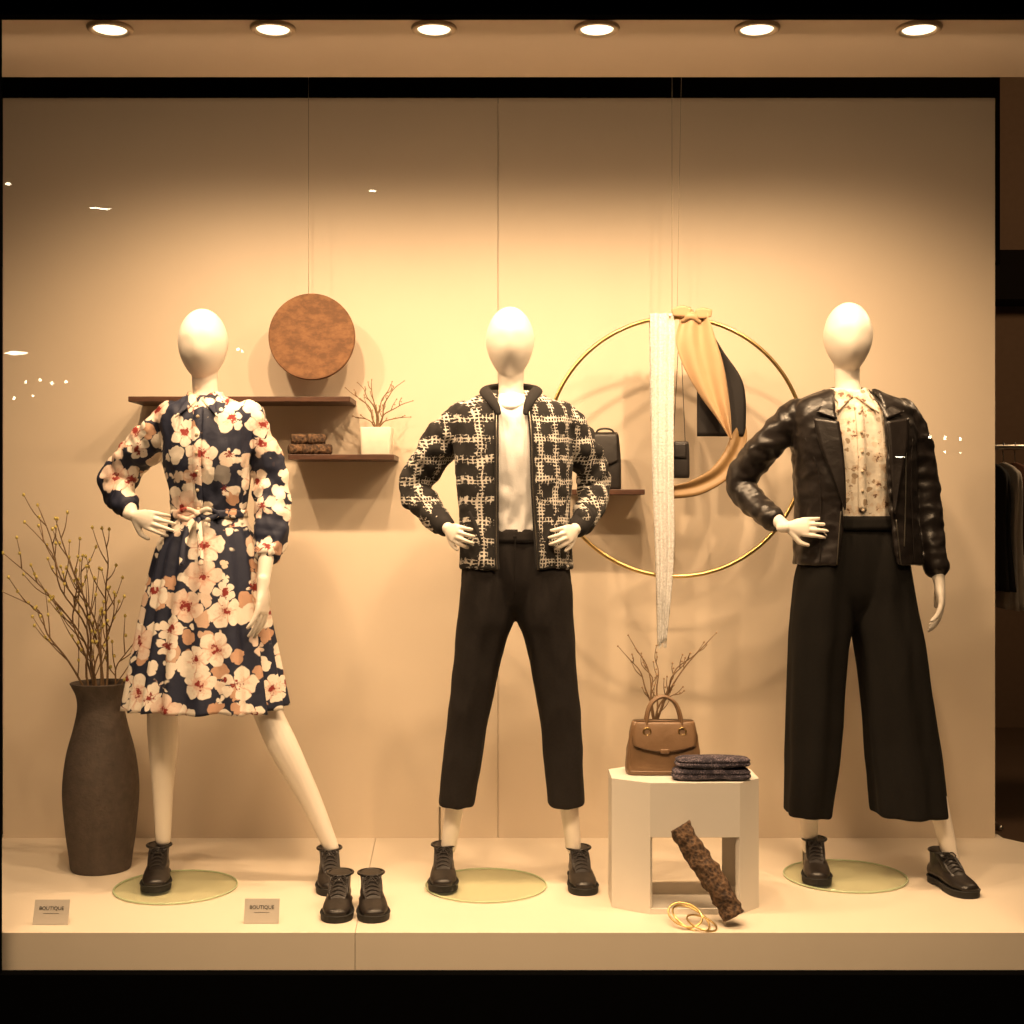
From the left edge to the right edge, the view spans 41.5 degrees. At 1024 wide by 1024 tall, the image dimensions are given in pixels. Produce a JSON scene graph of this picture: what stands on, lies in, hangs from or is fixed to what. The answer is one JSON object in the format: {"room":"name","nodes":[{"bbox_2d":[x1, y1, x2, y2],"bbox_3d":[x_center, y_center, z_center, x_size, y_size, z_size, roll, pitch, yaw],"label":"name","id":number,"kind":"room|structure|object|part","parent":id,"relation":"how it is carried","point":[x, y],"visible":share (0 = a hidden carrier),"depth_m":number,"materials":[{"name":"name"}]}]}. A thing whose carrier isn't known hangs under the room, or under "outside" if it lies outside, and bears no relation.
{"room":"shop","nodes":[
{"label":"shop","id":0,"kind":"room"},
{"bbox_2d":[0,19,1,973],"bbox_3d":[-1.477,-0.093,3.620,0.204,2.700,0.040,0,0,0],"label":"door frame","id":1,"kind":"structure","parent":0,"point":[0,19],"depth_m":3.63,"materials":[{"name":"black metal"}]},
{"bbox_2d":[2,834,375,969],"bbox_3d":[-1.516,1.257,4.281,2.168,0.200,1.138,0,0,0],"label":"platform","id":2,"kind":"object","parent":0,"point":[103,931],"visible":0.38,"depth_m":3.92,"materials":[{"name":"paint"}]},
{"bbox_2d":[33,900,69,924],"bbox_3d":[-1.294,1.124,3.803,0.098,0.066,0.045,0,0,0],"label":"price card","id":3,"kind":"object","parent":2,"relation":"on","point":[46,912],"visible":1,"depth_m":3.79,"materials":[{"name":"white paper"}]},
{"bbox_2d":[2,493,139,875],"bbox_3d":[-1.420,0.548,4.368,0.468,1.219,0.265,0,0,0],"label":"vase","id":4,"kind":"object","parent":2,"relation":"on","point":[101,786],"visible":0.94,"depth_m":4.31,"materials":[{"name":"brown ceramic"}]},
{"bbox_2d":[97,309,341,904],"bbox_3d":[-0.908,0.263,4.201,0.765,1.788,0.418,0,0,-11],"label":"mannequin","id":5,"kind":"object","parent":2,"relation":"on","point":[205,643],"visible":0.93,"depth_m":4.11},
{"bbox_2d":[3,98,497,837],"bbox_3d":[-0.928,-0.156,4.805,1.755,2.626,0.030,0,0,0],"label":"panel","id":6,"kind":"object","parent":2,"relation":"on","point":[124,219],"visible":0.79,"depth_m":4.79,"materials":[{"name":"paint"}]},
{"bbox_2d":[128,396,355,405],"bbox_3d":[-0.930,-0.385,4.695,0.756,0.018,0.190,0,0,0],"label":"wall shelf","id":7,"kind":"object","parent":6,"relation":"attached to","point":[141,400],"visible":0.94,"depth_m":4.60,"materials":[{"name":"brown wood"}]},
{"bbox_2d":[288,454,398,461],"bbox_3d":[-0.583,-0.187,4.695,0.361,0.018,0.190,0,0,0],"label":"wall shelf","id":8,"kind":"object","parent":6,"relation":"attached to","point":[294,457],"visible":1,"depth_m":4.60,"materials":[{"name":"brown wood"}]},
{"bbox_2d":[287,433,332,453],"bbox_3d":[-0.697,-0.234,4.661,0.156,0.076,0.065,0,0,0],"label":"stack","id":9,"kind":"object","parent":8,"relation":"on","point":[311,443],"visible":0.84,"depth_m":4.64,"materials":[{"name":"brown fabric"}]},
{"bbox_2d":[345,379,413,453],"bbox_3d":[-0.458,-0.329,4.679,0.241,0.263,0.113,0,0,0],"label":"planter","id":10,"kind":"object","parent":8,"relation":"on","point":[376,439],"visible":0.99,"depth_m":4.63,"materials":[{"name":"white ceramic"}]},
{"bbox_3d":[-0.468,-0.244,4.680,0.111,0.094,0.111,0,0,0],"label":"pot","id":11,"kind":"part","parent":10,"relation":"part of","materials":[{"name":"white ceramic"}]},
{"bbox_2d":[244,899,279,923],"bbox_3d":[-0.705,1.124,3.812,0.098,0.066,0.045,0,0,0],"label":"price card","id":12,"kind":"object","parent":2,"relation":"on","point":[256,911],"visible":1,"depth_m":3.80,"materials":[{"name":"white paper"}]},
{"bbox_2d":[320,867,390,923],"bbox_3d":[-0.448,1.105,3.908,0.205,0.103,0.237,0,0,0],"label":"shoes","id":13,"kind":"object","parent":2,"relation":"on","point":[338,908],"visible":1,"depth_m":3.87,"materials":[{"name":"leather"}]},
{"bbox_2d":[268,77,354,379],"bbox_3d":[-0.690,-1.024,4.660,0.298,1.139,0.022,0,0,0],"label":"disc","id":14,"kind":"object","parent":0,"point":[311,336],"visible":0.94,"depth_m":4.65,"materials":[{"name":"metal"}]},
{"bbox_2d":[2,77,999,266],"bbox_3d":[-0.671,-1.993,5.165,5.058,2.100,0.050,0,0,0],"label":"window frame","id":15,"kind":"structure","parent":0,"point":[12,87],"depth_m":5.14,"materials":[{"name":"black metal"}]},
{"bbox_2d":[0,970,1023,1023],"bbox_3d":[0.000,1.799,3.640,6.000,1.115,0.040,0,0,0],"label":"sill","id":16,"kind":"structure","parent":0,"point":[26,996],"depth_m":3.62,"materials":[{"name":"black metal"}]},
{"bbox_2d":[2,20,1023,76],"bbox_3d":[0.000,-1.378,3.910,6.000,0.050,0.580,0,0,0],"label":"ceiling","id":17,"kind":"structure","parent":0,"point":[30,48],"depth_m":3.98,"materials":[{"name":"paint"}]},
{"bbox_2d":[86,20,133,38],"bbox_3d":[-1.123,-1.350,3.770,0.128,0.018,0.128,0,0,0],"label":"recessed light","id":18,"kind":"object","parent":17,"relation":"in","point":[113,29],"visible":0.98,"depth_m":3.76,"materials":[{"name":"white"}]},
{"bbox_2d":[250,20,295,38],"bbox_3d":[-0.667,-1.350,3.770,0.128,0.018,0.128,0,0,0],"label":"recessed light","id":19,"kind":"object","parent":17,"relation":"in","point":[274,29],"visible":0.91,"depth_m":3.76,"materials":[{"name":"white"}]},
{"bbox_2d":[411,20,456,38],"bbox_3d":[-0.218,-1.350,3.770,0.128,0.018,0.128,0,0,0],"label":"recessed light","id":20,"kind":"object","parent":17,"relation":"in","point":[433,29],"visible":0.97,"depth_m":3.76,"materials":[{"name":"white"}]},
{"bbox_2d":[574,20,619,38],"bbox_3d":[0.237,-1.350,3.770,0.128,0.018,0.128,0,0,0],"label":"recessed light","id":21,"kind":"object","parent":17,"relation":"in","point":[593,29],"visible":0.95,"depth_m":3.76,"materials":[{"name":"white"}]},
{"bbox_2d":[734,20,779,38],"bbox_3d":[0.684,-1.350,3.770,0.128,0.018,0.128,0,0,0],"label":"recessed light","id":22,"kind":"object","parent":17,"relation":"in","point":[751,29],"visible":0.98,"depth_m":3.76,"materials":[{"name":"white"}]},
{"bbox_2d":[895,20,942,38],"bbox_3d":[1.137,-1.350,3.770,0.128,0.018,0.128,0,0,0],"label":"recessed light","id":23,"kind":"object","parent":17,"relation":"in","point":[915,29],"visible":0.92,"depth_m":3.76,"materials":[{"name":"white"}]},
{"bbox_2d":[2,77,1023,727],"bbox_3d":[1.000,-0.743,8.550,10.000,4.200,0.100,0,0,0],"label":"wall","id":24,"kind":"structure","parent":0,"point":[1009,320],"depth_m":8.50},
{"bbox_2d":[995,250,1023,305],"bbox_3d":[3.950,-1.443,8.345,4.100,0.300,0.290,0,0,0],"label":"trim","id":25,"kind":"structure","parent":24,"relation":"attached to","point":[1009,275],"depth_m":8.20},
{"bbox_2d":[2,728,1023,842],"bbox_3d":[1.000,1.382,6.950,10.000,0.050,4.100,0,0,0],"label":"floor","id":26,"kind":"structure","parent":0,"point":[1009,742],"depth_m":6.77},
{"bbox_2d":[995,442,1023,830],"bbox_3d":[2.840,0.530,6.000,1.548,1.682,0.550,0,0,0],"label":"clothes rack","id":27,"kind":"object","parent":26,"relation":"on","point":[1009,478],"visible":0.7,"depth_m":5.83,"materials":[{"name":"metal"}]},
{"bbox_2d":[355,834,1023,969],"bbox_3d":[0.907,1.257,4.281,2.785,0.200,1.138,0,0,0],"label":"platform","id":28,"kind":"object","parent":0,"point":[916,925],"visible":0.71,"depth_m":3.83,"materials":[{"name":"paint"}]},
{"bbox_2d":[399,307,610,902],"bbox_3d":[-0.023,0.261,4.175,0.674,1.792,0.376,0,0,0],"label":"mannequin","id":29,"kind":"object","parent":28,"relation":"on","point":[515,451],"visible":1,"depth_m":4.12},
{"bbox_3d":[-0.229,1.043,4.290,0.007,0.220,0.007,0,0,22],"label":"support rod","id":30,"kind":"part","parent":29,"relation":"part of","materials":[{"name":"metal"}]},
{"bbox_2d":[608,767,758,913],"bbox_3d":[0.507,0.968,4.020,0.430,0.377,0.280,0,0,0],"label":"pedestal","id":31,"kind":"object","parent":28,"relation":"on","point":[641,808],"visible":0.81,"depth_m":3.90,"materials":[{"name":"paint"}]},
{"bbox_2d":[625,695,699,775],"bbox_3d":[0.451,0.662,4.032,0.226,0.234,0.111,0,0,0],"label":"handbag","id":32,"kind":"object","parent":31,"relation":"on","point":[653,745],"visible":0.94,"depth_m":3.99,"materials":[{"name":"leather"}]},
{"bbox_3d":[0.451,0.606,4.029,0.114,0.123,0.073,0,0,0],"label":"handle","id":33,"kind":"part","parent":32,"relation":"part of","materials":[{"name":"brown leather"}]},
{"bbox_2d":[617,632,716,718],"bbox_3d":[0.473,0.572,4.111,0.311,0.412,0.088,0,0,0],"label":"twigs","id":34,"kind":"object","parent":31,"relation":"on","point":[656,715],"visible":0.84,"depth_m":4.12,"materials":[{"name":"brown plant"}]},
{"bbox_2d":[671,754,750,780],"bbox_3d":[0.579,0.744,3.938,0.231,0.068,0.094,0,0,0],"label":"sweater","id":35,"kind":"object","parent":31,"relation":"on","point":[698,766],"visible":1,"depth_m":3.90,"materials":[{"name":"grey fabric"}]},
{"bbox_2d":[667,902,717,931],"bbox_3d":[0.504,1.129,3.765,0.142,0.067,0.080,0,0,24],"label":"bangles","id":36,"kind":"object","parent":28,"relation":"on","point":[679,904],"visible":1,"depth_m":3.77,"materials":[{"name":"gold metal"}]},
{"bbox_2d":[671,820,743,921],"bbox_3d":[0.550,1.013,3.808,0.213,0.274,0.076,0,0,26],"label":"log","id":37,"kind":"object","parent":28,"relation":"on","point":[713,880],"visible":1,"depth_m":3.78,"materials":[{"name":"brown wood"}]},
{"bbox_2d":[498,98,994,837],"bbox_3d":[0.833,-0.156,4.805,1.762,2.626,0.030,0,0,0],"label":"panel","id":38,"kind":"object","parent":28,"relation":"on","point":[788,212],"visible":0.71,"depth_m":4.79,"materials":[{"name":"paint"}]},
{"bbox_2d":[571,489,644,494],"bbox_3d":[0.329,-0.068,4.695,0.249,0.018,0.190,0,0,0],"label":"wall shelf","id":39,"kind":"object","parent":38,"relation":"attached to","point":[574,491],"visible":0.64,"depth_m":4.60,"materials":[{"name":"brown wood"}]},
{"bbox_2d":[595,428,620,488],"bbox_3d":[0.322,-0.185,4.675,0.110,0.216,0.100,0,0,0],"label":"handbag","id":40,"kind":"object","parent":39,"relation":"on","point":[609,441],"visible":0.62,"depth_m":4.64,"materials":[{"name":"leather"}]},
{"bbox_3d":[0.322,-0.273,4.680,0.071,0.039,0.007,0,0,0],"label":"handle","id":41,"kind":"part","parent":40,"relation":"part of","materials":[{"name":"black leather"}]},
{"bbox_2d":[726,302,980,898],"bbox_3d":[1.063,0.247,4.279,0.762,1.820,0.386,0,0,10],"label":"mannequin","id":42,"kind":"object","parent":28,"relation":"on","point":[868,508],"visible":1,"depth_m":4.18},
{"bbox_3d":[0.940,1.043,4.360,0.007,0.220,0.007,0,0,22],"label":"support rod","id":43,"kind":"part","parent":42,"relation":"part of","materials":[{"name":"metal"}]},
{"label":"outside","id":44,"kind":"structure","parent":0,"visible":0},
{"bbox_2d":[554,77,797,578],"bbox_3d":[0.553,-0.685,4.550,0.886,1.818,0.014,0,0,0],"label":"hoop","id":45,"kind":"object","parent":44,"point":[640,322],"visible":0.6,"depth_m":4.54,"materials":[{"name":"metal"}]},
{"bbox_2d":[649,313,674,648],"bbox_3d":[0.505,-0.104,4.550,0.082,1.130,0.048,0,0,0],"label":"scarf","id":46,"kind":"object","parent":45,"relation":"hanging from","point":[661,330],"visible":1,"depth_m":4.53,"materials":[{"name":"white fabric"}]},
{"bbox_2d":[674,320,689,477],"bbox_3d":[0.566,-0.390,4.569,0.068,0.550,0.043,0,0,0],"label":"pouch","id":47,"kind":"object","parent":45,"relation":"hanging from","point":[681,448],"visible":0.88,"depth_m":4.55,"materials":[{"name":"black leather"}]},
{"bbox_2d":[671,305,746,498],"bbox_3d":[0.665,-0.367,4.550,0.264,0.648,0.087,0,0,0],"label":"scarf","id":48,"kind":"object","parent":45,"relation":"hanging from","point":[699,353],"visible":0.99,"depth_m":4.52,"materials":[{"name":"beige fabric"}]},
{"bbox_2d":[697,340,745,435],"bbox_3d":[0.706,-0.455,4.574,0.174,0.398,0.012,0,0,-2],"label":"scarf","id":49,"kind":"object","parent":45,"relation":"hanging from","point":[708,424],"visible":0.42,"depth_m":4.57,"materials":[{"name":"black fabric"}]}
]}

